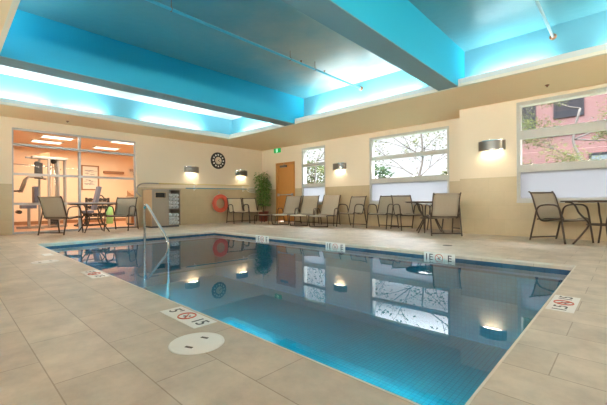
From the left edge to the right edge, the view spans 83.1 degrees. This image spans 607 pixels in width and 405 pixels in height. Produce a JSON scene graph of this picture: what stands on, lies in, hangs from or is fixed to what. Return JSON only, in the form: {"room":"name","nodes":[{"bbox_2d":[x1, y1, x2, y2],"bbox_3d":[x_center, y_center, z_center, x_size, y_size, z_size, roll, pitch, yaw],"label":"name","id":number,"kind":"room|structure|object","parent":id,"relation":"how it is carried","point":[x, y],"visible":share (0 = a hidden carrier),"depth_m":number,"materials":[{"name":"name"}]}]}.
{"room":"indoor swimming pool","nodes":[
{"label":"indoor swimming pool","id":0,"kind":"room"},
{"bbox_2d":[13,130,132,155],"bbox_3d":[-7.257,-2.029,11.604,4.520,0.100,8.300,0,0,43],"label":"ceiling","id":1,"kind":"structure","parent":0,"point":[24,137],"depth_m":11.41,"materials":[{"name":"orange paint"}]},
{"bbox_2d":[30,139,63,144],"bbox_3d":[-8.281,-1.956,11.046,0.480,0.030,0.800,0,0,43],"label":"recessed light","id":2,"kind":"object","parent":1,"relation":"in","point":[32,140],"visible":1,"depth_m":10.96,"materials":[{"name":"white plastic"}]},
{"bbox_2d":[32,140,59,143],"bbox_3d":[-8.281,-1.960,11.046,0.420,0.016,0.740,0,0,43],"label":"diffuser","id":3,"kind":"object","parent":2,"relation":"attached to","point":[39,141],"depth_m":10.99,"materials":[{"name":"beige plastic"}]},
{"bbox_2d":[40,134,74,140],"bbox_3d":[-7.427,-1.961,10.348,0.480,0.030,0.800,0,0,43],"label":"recessed light","id":4,"kind":"object","parent":1,"relation":"in","point":[43,135],"visible":1,"depth_m":10.30,"materials":[{"name":"white plastic"}]},
{"bbox_2d":[43,136,71,139],"bbox_3d":[-7.427,-1.964,10.348,0.420,0.016,0.740,0,0,43],"label":"diffuser","id":5,"kind":"object","parent":4,"relation":"attached to","point":[51,137],"depth_m":10.30,"materials":[{"name":"beige plastic"}]},
{"bbox_2d":[92,146,119,149],"bbox_3d":[-7.144,-1.966,12.393,0.480,0.030,0.800,0,0,43],"label":"recessed light","id":6,"kind":"object","parent":1,"relation":"in","point":[95,147],"visible":1,"depth_m":12.39,"materials":[{"name":"white plastic"}]},
{"bbox_2d":[95,147,116,149],"bbox_3d":[-7.144,-1.969,12.393,0.420,0.016,0.740,0,0,43],"label":"diffuser","id":7,"kind":"object","parent":6,"relation":"attached to","point":[107,148],"depth_m":12.42,"materials":[{"name":"beige plastic"}]},
{"bbox_2d":[109,141,132,144],"bbox_3d":[-5.875,-1.973,11.261,0.480,0.030,0.800,0,0,43],"label":"recessed light","id":8,"kind":"object","parent":1,"relation":"in","point":[109,141],"visible":0.3,"depth_m":11.22,"materials":[{"name":"white plastic"}]},
{"bbox_2d":[13,146,133,221],"bbox_3d":[-8.852,-0.596,13.126,0.100,2.750,8.300,0,0,43],"label":"wall","id":9,"kind":"structure","parent":0,"point":[112,189],"depth_m":13.06,"materials":[{"name":"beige paint"}]},
{"bbox_2d":[14,218,125,224],"bbox_3d":[-8.802,0.719,13.088,0.015,0.120,8.100,0,0,43],"label":"baseboard","id":10,"kind":"structure","parent":9,"relation":"attached to","point":[116,219],"depth_m":12.99,"materials":[{"name":"brown wood"}]},
{"bbox_2d":[81,165,98,189],"bbox_3d":[-8.409,-0.974,13.502,0.030,0.980,0.620,0,0,43],"label":"framed print","id":11,"kind":"object","parent":9,"relation":"attached to","point":[86,170],"visible":0.98,"depth_m":13.48,"materials":[{"name":"white paper"}]},
{"bbox_2d":[103,171,123,173],"bbox_3d":[-7.797,-1.229,14.070,0.140,0.100,0.750,0,0,43],"label":"wall shelf","id":12,"kind":"object","parent":9,"relation":"attached to","point":[105,172],"visible":1,"depth_m":13.97,"materials":[{"name":"brown wood"}]},
{"bbox_2d":[0,116,262,234],"bbox_3d":[-5.721,-0.786,9.802,0.180,3.100,11.580,0,0,43],"label":"wall","id":13,"kind":"structure","parent":0,"point":[157,159],"depth_m":11.29,"materials":[{"name":"beige paint"}]},
{"bbox_2d":[12,127,135,233],"bbox_3d":[-6.111,-0.533,9.374,0.060,2.600,2.880,0,0,43],"label":"window","id":14,"kind":"structure","parent":13,"relation":"in","point":[79,149],"depth_m":9.30,"materials":[{"name":"grey metal"}]},
{"bbox_2d":[184,166,198,173],"bbox_3d":[-3.759,-1.112,11.619,0.173,0.224,0.541,0,0,43],"label":"wall lamp","id":15,"kind":"object","parent":13,"relation":"attached to","point":[187,169],"visible":1,"depth_m":11.51,"materials":[{"name":"grey metal"}]},
{"bbox_2d":[211,152,224,168],"bbox_3d":[-3.093,-1.518,12.418,0.045,0.600,0.600,0,0,43],"label":"wall clock","id":16,"kind":"object","parent":13,"relation":"attached to","point":[217,159],"visible":1,"depth_m":12.40,"materials":[{"name":"black plastic"}]},
{"bbox_2d":[212,191,227,212],"bbox_3d":[-3.013,-0.022,12.381,0.201,0.773,0.666,0,0,43],"label":"lifebuoy","id":17,"kind":"object","parent":13,"relation":"hanging from","point":[218,196],"visible":0.93,"depth_m":12.29,"materials":[{"name":"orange plastic"}]},
{"bbox_2d":[235,170,246,175],"bbox_3d":[-2.336,-1.124,13.122,0.173,0.224,0.541,0,0,43],"label":"wall lamp","id":18,"kind":"object","parent":13,"relation":"attached to","point":[237,172],"visible":1,"depth_m":12.99,"materials":[{"name":"grey metal"}]},
{"bbox_3d":[-3.706,-0.543,11.697,0.140,0.260,0.040,0,0,43],"label":"bracket","id":19,"kind":"object","parent":13,"relation":"attached to","visible":0},
{"bbox_2d":[136,182,248,196],"bbox_3d":[-3.581,-0.420,11.784,0.042,0.487,4.204,0,0,43],"label":"hook","id":20,"kind":"object","parent":19,"relation":"on","point":[147,182],"visible":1,"depth_m":11.28,"materials":[{"name":"paint"}]},
{"bbox_2d":[186,187,256,192],"bbox_3d":[-2.890,-0.479,12.531,0.058,0.224,3.032,0,0,43],"label":"skimmer","id":21,"kind":"object","parent":19,"relation":"on","point":[251,189],"visible":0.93,"depth_m":12.71,"materials":[{"name":"white plastic"}]},
{"bbox_2d":[0,221,606,404],"bbox_3d":[-2.328,0.775,6.774,18.300,0.060,11.830,0,0,43],"label":"floor","id":22,"kind":"structure","parent":0,"point":[68,336],"depth_m":1.82,"materials":[{"name":"tile"}]},
{"bbox_2d":[14,152,67,228],"bbox_3d":[-8.048,-0.387,10.417,1.423,2.330,0.948,0,0,-24],"label":"multi gym","id":23,"kind":"object","parent":22,"relation":"on","point":[38,167],"visible":0.73,"depth_m":10.44,"materials":[{"name":"paint"}]},
{"bbox_2d":[31,260,58,263],"bbox_3d":[-3.283,0.752,4.353,0.290,0.006,0.290,0,0,43],"label":"lid","id":24,"kind":"object","parent":22,"relation":"on","point":[41,261],"visible":1,"depth_m":4.36,"materials":[{"name":"white plastic"}]},
{"bbox_2d":[37,196,83,234],"bbox_3d":[-5.909,0.309,8.326,0.641,0.924,0.761,0,0,1],"label":"patio chair","id":25,"kind":"object","parent":22,"relation":"on","point":[53,207],"visible":0.99,"depth_m":8.08,"materials":[{"name":"beige fabric"}]},
{"bbox_2d":[74,186,106,226],"bbox_3d":[-7.039,0.116,11.329,0.560,1.309,0.856,0,0,43],"label":"weight bench","id":26,"kind":"object","parent":22,"relation":"on","point":[97,195],"visible":0.61,"depth_m":11.35,"materials":[{"name":"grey leather"}]},
{"bbox_2d":[68,203,117,232],"bbox_3d":[-5.462,0.399,8.919,1.132,0.744,1.132,0,0,43],"label":"round table","id":27,"kind":"object","parent":22,"relation":"on","point":[102,204],"visible":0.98,"depth_m":8.90,"materials":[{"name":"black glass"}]},
{"bbox_2d":[80,270,108,278],"bbox_3d":[-2.187,0.744,3.577,0.463,0.009,0.155,0,0,43],"label":"depth marker","id":28,"kind":"object","parent":22,"relation":"on","point":[92,274],"visible":1,"depth_m":3.54,"materials":[{"name":"white tile"}]},
{"bbox_2d":[85,198,109,216],"bbox_3d":[-7.595,0.297,12.631,0.400,0.950,0.780,0,0,43],"label":"dumbbell rack","id":29,"kind":"object","parent":22,"relation":"on","point":[86,199],"visible":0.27,"depth_m":12.37,"materials":[{"name":"metal"}]},
{"bbox_2d":[106,207,112,223],"bbox_3d":[-7.059,0.463,12.469,0.220,0.610,0.220,0,0,43],"label":"foam roller","id":30,"kind":"object","parent":22,"relation":"on","point":[109,220],"visible":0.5,"depth_m":12.39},
{"bbox_2d":[103,197,138,230],"bbox_3d":[-4.999,0.301,9.435,0.641,0.924,0.761,0,0,-5],"label":"patio chair","id":31,"kind":"object","parent":22,"relation":"on","point":[126,206],"visible":0.99,"depth_m":9.66,"materials":[{"name":"beige fabric"}]},
{"bbox_2d":[126,190,133,224],"bbox_3d":[-5.756,0.171,11.784,0.477,1.180,0.520,0,0,43],"label":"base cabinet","id":32,"kind":"object","parent":22,"relation":"on","point":[130,193],"visible":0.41,"depth_m":11.58,"materials":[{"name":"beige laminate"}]},
{"bbox_2d":[142,189,180,227],"bbox_3d":[-4.374,0.173,10.572,0.640,1.160,0.920,0,0,43],"label":"base cabinet","id":33,"kind":"object","parent":22,"relation":"on","point":[157,200],"visible":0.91,"depth_m":10.27,"materials":[{"name":"beige laminate"}]},
{"bbox_2d":[160,306,216,328],"bbox_3d":[-0.756,0.737,2.223,0.463,0.009,0.155,0,0,43],"label":"depth marker","id":34,"kind":"object","parent":22,"relation":"on","point":[190,318],"visible":1,"depth_m":2.20,"materials":[{"name":"white tile"}]},
{"bbox_2d":[168,332,224,354],"bbox_3d":[-0.561,0.738,1.804,0.284,0.006,0.284,0,0,43],"label":"lid","id":35,"kind":"object","parent":22,"relation":"on","point":[201,342],"visible":1,"depth_m":1.79,"materials":[{"name":"white plastic"}]},
{"bbox_2d":[226,198,249,222],"bbox_3d":[-2.366,0.280,12.336,0.641,0.924,0.761,0,0,-35],"label":"patio chair","id":36,"kind":"object","parent":22,"relation":"on","point":[234,204],"visible":1,"depth_m":12.49,"materials":[{"name":"beige fabric"}]},
{"bbox_2d":[241,198,264,222],"bbox_3d":[-1.905,0.276,12.822,0.641,0.924,0.761,0,0,-35],"label":"patio chair","id":37,"kind":"object","parent":22,"relation":"on","point":[251,202],"visible":0.77,"depth_m":13.02,"materials":[{"name":"beige fabric"}]},
{"bbox_2d":[253,172,271,221],"bbox_3d":[-1.577,-0.214,13.252,0.859,1.890,0.765,0,0,43],"label":"potted plant","id":38,"kind":"object","parent":22,"relation":"on","point":[262,184],"visible":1,"depth_m":13.15,"materials":[{"name":"green plant"}]},
{"bbox_2d":[254,214,275,223],"bbox_3d":[-1.334,0.570,11.898,0.568,0.324,0.548,0,0,21],"label":"footstool","id":39,"kind":"object","parent":22,"relation":"on","point":[261,215],"visible":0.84,"depth_m":11.75,"materials":[{"name":"brown metal"}]},
{"bbox_2d":[271,196,301,224],"bbox_3d":[-0.558,0.243,11.761,0.659,0.976,1.425,0,0,19],"label":"sun lounger","id":40,"kind":"object","parent":22,"relation":"on","point":[292,202],"visible":0.82,"depth_m":12.17,"materials":[{"name":"beige fabric"}]},
{"bbox_2d":[289,195,319,225],"bbox_3d":[0.052,0.240,11.183,0.659,0.976,1.425,0,0,19],"label":"sun lounger","id":41,"kind":"object","parent":22,"relation":"on","point":[309,203],"visible":0.94,"depth_m":11.58,"materials":[{"name":"beige fabric"}]},
{"bbox_2d":[37,231,575,404],"bbox_3d":[-0.908,1.388,5.070,7.760,1.301,4.040,0,0,43],"label":"swimming pool","id":42,"kind":"object","parent":22,"relation":"in","point":[404,326],"visible":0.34,"depth_m":5.15,"materials":[{"name":"liquid"}]},
{"bbox_2d":[143,204,171,299],"bbox_3d":[-3.015,0.961,6.992,1.240,1.878,0.120,0,0,43],"label":"pool handrail","id":43,"kind":"object","parent":42,"relation":"on","point":[145,205],"visible":0.89,"depth_m":7.01,"materials":[{"name":"metal"}]},
{"bbox_2d":[47,234,290,253],"bbox_3d":[-0.908,1.384,5.070,7.580,1.110,3.860,0,0,43],"label":"pool edge","id":44,"kind":"object","parent":42,"relation":"on","point":[213,239],"visible":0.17,"depth_m":6.94,"materials":[{"name":"tile"}]},
{"bbox_2d":[256,235,268,239],"bbox_3d":[-0.923,0.813,7.631,0.448,0.150,0.010,0,0,43],"label":"depth marker","id":45,"kind":"object","parent":42,"relation":"attached to","point":[257,236],"visible":0.68,"depth_m":7.62,"materials":[{"name":"white tile"}]},
{"bbox_2d":[326,242,344,251],"bbox_3d":[0.573,0.805,6.215,0.448,0.150,0.010,0,0,43],"label":"depth marker","id":46,"kind":"object","parent":42,"relation":"attached to","point":[331,246],"visible":1,"depth_m":6.21,"materials":[{"name":"white tile"}]},
{"bbox_2d":[424,251,454,264],"bbox_3d":[1.945,0.798,4.916,0.448,0.150,0.010,0,0,43],"label":"depth marker","id":47,"kind":"object","parent":42,"relation":"attached to","point":[443,258],"visible":1,"depth_m":4.91,"materials":[{"name":"white tile"}]},
{"bbox_2d":[308,195,340,226],"bbox_3d":[0.678,0.236,10.616,0.659,0.976,1.425,0,0,23],"label":"sun lounger","id":48,"kind":"object","parent":22,"relation":"on","point":[330,203],"visible":0.97,"depth_m":11.00,"materials":[{"name":"beige fabric"}]},
{"bbox_2d":[336,196,366,227],"bbox_3d":[1.456,0.257,10.232,0.761,0.924,0.641,0,0,-45],"label":"patio chair","id":49,"kind":"object","parent":22,"relation":"on","point":[357,203],"visible":0.98,"depth_m":10.34,"materials":[{"name":"beige fabric"}]},
{"bbox_2d":[366,195,398,228],"bbox_3d":[2.216,0.253,9.540,0.641,0.924,0.761,0,0,43],"label":"patio chair","id":50,"kind":"object","parent":22,"relation":"on","point":[385,205],"visible":0.82,"depth_m":9.72,"materials":[{"name":"beige fabric"}]},
{"bbox_2d":[390,195,423,230],"bbox_3d":[2.706,0.251,8.995,0.641,0.924,0.761,0,0,-9],"label":"patio chair","id":51,"kind":"object","parent":22,"relation":"on","point":[400,207],"visible":0.94,"depth_m":9.22,"materials":[{"name":"beige fabric"}]},
{"bbox_2d":[405,201,443,232],"bbox_3d":[3.005,0.344,8.147,1.132,0.744,1.132,0,0,15],"label":"round table","id":52,"kind":"object","parent":22,"relation":"on","point":[416,202],"visible":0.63,"depth_m":8.02,"materials":[{"name":"brown metal"}]},
{"bbox_2d":[424,192,462,235],"bbox_3d":[3.056,0.251,7.518,0.641,0.924,0.761,0,0,7],"label":"patio chair","id":53,"kind":"object","parent":22,"relation":"on","point":[444,205],"visible":1,"depth_m":7.28,"materials":[{"name":"beige fabric"}]},
{"bbox_2d":[427,205,459,231],"bbox_3d":[3.567,0.246,8.496,0.761,0.924,0.641,0,0,-12],"label":"patio chair","id":54,"kind":"object","parent":22,"relation":"on","point":[430,205],"visible":0.09,"depth_m":8.64,"materials":[{"name":"beige"}]},
{"bbox_2d":[528,191,593,243],"bbox_3d":[4.604,0.242,6.174,0.641,0.924,0.761,0,0,-14],"label":"patio chair","id":55,"kind":"object","parent":22,"relation":"on","point":[546,204],"visible":0.97,"depth_m":6.37,"materials":[{"name":"beige fabric"}]},
{"bbox_2d":[545,295,580,313],"bbox_3d":[1.865,0.719,2.454,0.155,0.009,0.463,0,0,43],"label":"depth marker","id":56,"kind":"object","parent":22,"relation":"on","point":[567,304],"visible":1,"depth_m":2.42,"materials":[{"name":"white tile"}]},
{"bbox_2d":[560,200,606,243],"bbox_3d":[4.859,0.336,5.538,1.132,0.744,1.132,0,0,-14],"label":"round table","id":57,"kind":"object","parent":22,"relation":"on","point":[588,224],"visible":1,"depth_m":5.67,"materials":[{"name":"brown metal"}]},
{"bbox_2d":[0,0,606,150],"bbox_3d":[-0.730,-2.118,5.205,13.400,0.050,11.380,0,0,43],"label":"soffit","id":58,"kind":"structure","parent":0,"point":[443,105],"depth_m":8.03,"materials":[{"name":"paint"}]},
{"bbox_2d":[0,10,606,134],"bbox_3d":[-0.353,-2.495,5.169,12.300,0.700,6.850,0,0,43],"label":"cove","id":59,"kind":"structure","parent":0,"point":[588,31],"depth_m":7.78,"materials":[{"name":"paint"}]},
{"bbox_2d":[0,65,239,119],"bbox_3d":[-3.652,-2.822,8.289,3.020,0.012,6.650,0,0,43],"label":"strip light","id":60,"kind":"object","parent":59,"relation":"attached to","point":[6,70],"depth_m":8.59,"materials":[{"name":"paint"}]},
{"bbox_2d":[0,0,606,138],"bbox_3d":[-0.340,-2.161,5.166,11.480,0.138,6.040,0,0,43],"label":"trim","id":61,"kind":"structure","parent":59,"relation":"attached to","point":[590,52],"depth_m":7.20,"materials":[{"name":"paint"}]},
{"bbox_2d":[17,0,606,98],"bbox_3d":[-0.355,-2.895,5.168,12.300,0.100,6.850,0,0,43],"label":"ceiling","id":62,"kind":"structure","parent":0,"point":[275,25],"depth_m":5.62,"materials":[{"name":"paint"}]},
{"bbox_2d":[0,9,303,125],"bbox_3d":[-2.415,-2.459,7.121,0.380,0.750,6.650,0,0,43],"label":"ceiling beam","id":63,"kind":"structure","parent":62,"relation":"attached to","point":[34,43],"depth_m":6.17,"materials":[{"name":"paint"}]},
{"bbox_2d":[146,0,362,90],"bbox_3d":[-0.921,-2.735,5.705,0.104,0.210,6.650,0,0,43],"label":"pipe","id":64,"kind":"object","parent":62,"relation":"hanging from","point":[171,9],"visible":1,"depth_m":5.60,"materials":[{"name":"white metal"}]},
{"bbox_2d":[281,0,464,90],"bbox_3d":[0.649,-2.475,4.220,0.360,0.750,6.650,0,0,43],"label":"ceiling beam","id":65,"kind":"structure","parent":62,"relation":"attached to","point":[397,32],"depth_m":4.73,"materials":[{"name":"paint"}]},
{"bbox_2d":[534,0,556,39],"bbox_3d":[1.773,-2.739,3.154,0.104,0.230,6.650,0,0,43],"label":"pipe","id":66,"kind":"object","parent":62,"relation":"hanging from","point":[552,36],"visible":1,"depth_m":5.06,"materials":[{"name":"white metal"}]},
{"bbox_2d":[262,83,606,240],"bbox_3d":[2.998,-0.858,9.136,13.800,3.130,1.000,0,0,43],"label":"wall","id":67,"kind":"structure","parent":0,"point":[486,181],"depth_m":7.73,"materials":[{"name":"beige paint"}]},
{"bbox_2d":[274,148,280,152],"bbox_3d":[-1.015,-2.010,13.267,0.340,0.165,0.064,0,0,43],"label":"exit sign","id":68,"kind":"object","parent":67,"relation":"attached to","point":[278,150],"visible":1,"depth_m":13.21,"materials":[{"name":"green plastic"}]},
{"bbox_2d":[276,161,294,220],"bbox_3d":[-0.671,-0.400,13.040,1.040,2.250,0.259,0,0,43],"label":"door","id":69,"kind":"structure","parent":67,"relation":"attached to","point":[285,172],"depth_m":13.09,"materials":[{"name":"brown wood"}]},
{"bbox_2d":[301,145,324,203],"bbox_3d":[0.404,-0.946,12.119,1.130,2.030,0.232,0,0,43],"label":"window","id":70,"kind":"structure","parent":67,"relation":"attached to","point":[310,189],"depth_m":12.15,"materials":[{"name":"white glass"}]},
{"bbox_2d":[333,162,346,170],"bbox_3d":[1.131,-1.174,11.166,0.541,0.224,0.173,0,0,43],"label":"wall lamp","id":71,"kind":"object","parent":67,"relation":"attached to","point":[336,166],"visible":1,"depth_m":11.04,"materials":[{"name":"grey metal"}]},
{"bbox_2d":[369,126,448,204],"bbox_3d":[2.949,-0.959,9.710,2.400,2.030,0.232,0,0,43],"label":"window","id":72,"kind":"structure","parent":67,"relation":"attached to","point":[420,188],"depth_m":9.60,"materials":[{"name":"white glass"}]},
{"bbox_2d":[478,139,505,152],"bbox_3d":[4.023,-1.222,7.355,0.541,0.224,0.173,0,0,43],"label":"wall lamp","id":73,"kind":"object","parent":67,"relation":"attached to","point":[495,144],"visible":1,"depth_m":7.26,"materials":[{"name":"grey metal"}]},
{"bbox_2d":[516,87,606,202],"bbox_3d":[5.459,-1.035,6.259,2.670,2.080,0.232,0,0,43],"label":"window","id":74,"kind":"structure","parent":67,"relation":"attached to","point":[574,180],"depth_m":6.60,"materials":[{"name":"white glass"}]},
{"label":"outside","id":75,"kind":"structure","parent":0,"visible":0},
{"bbox_3d":[19.801,0.826,42.732,90.000,0.440,70.720,0,0,43],"label":"ground","id":76,"kind":"structure","parent":75,"visible":0},
{"bbox_2d":[307,161,323,182],"bbox_3d":[0.677,-1.482,30.410,4.099,4.480,3.995,0,0,1],"label":"shrub","id":77,"kind":"object","parent":76,"relation":"on","point":[321,169],"visible":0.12,"depth_m":29.61,"materials":[{"name":"green plant"}]},
{"bbox_2d":[307,149,323,182],"bbox_3d":[0.913,-2.670,22.829,6.962,6.863,6.953,0,0,11],"label":"tree","id":78,"kind":"object","parent":76,"relation":"on","point":[314,175],"visible":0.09,"depth_m":23.06,"materials":[{"name":"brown plant"}]},
{"bbox_2d":[375,164,393,178],"bbox_3d":[5.422,-0.896,23.871,2.723,3.672,2.668,0,0,43],"label":"shrub","id":79,"kind":"object","parent":76,"relation":"on","point":[382,169],"visible":0.14,"depth_m":23.53,"materials":[{"name":"green plant"}]},
{"bbox_2d":[375,130,446,175],"bbox_3d":[5.788,-3.090,17.192,7.921,7.661,5.720,0,0,9],"label":"tree","id":80,"kind":"object","parent":76,"relation":"on","point":[421,138],"visible":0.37,"depth_m":17.45,"materials":[{"name":"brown plant"}]},
{"bbox_2d":[522,106,541,164],"bbox_3d":[7.489,-1.430,13.007,3.073,4.323,3.262,0,0,21],"label":"tree","id":81,"kind":"object","parent":76,"relation":"on","point":[524,120],"visible":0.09,"depth_m":12.26,"materials":[{"name":"green plant"}]},
{"bbox_2d":[522,94,606,164],"bbox_3d":[16.503,-4.831,14.594,14.060,11.000,8.060,0,0,43],"label":"brick building","id":82,"kind":"structure","parent":76,"relation":"on","point":[588,105],"depth_m":14.29,"materials":[{"name":"pink brick"}]},
{"bbox_2d":[522,98,606,162],"bbox_3d":[8.236,-1.516,9.705,4.158,4.504,3.628,0,0,22],"label":"tree","id":83,"kind":"object","parent":76,"relation":"on","point":[571,156],"visible":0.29,"depth_m":10.17,"materials":[{"name":"green plant"}]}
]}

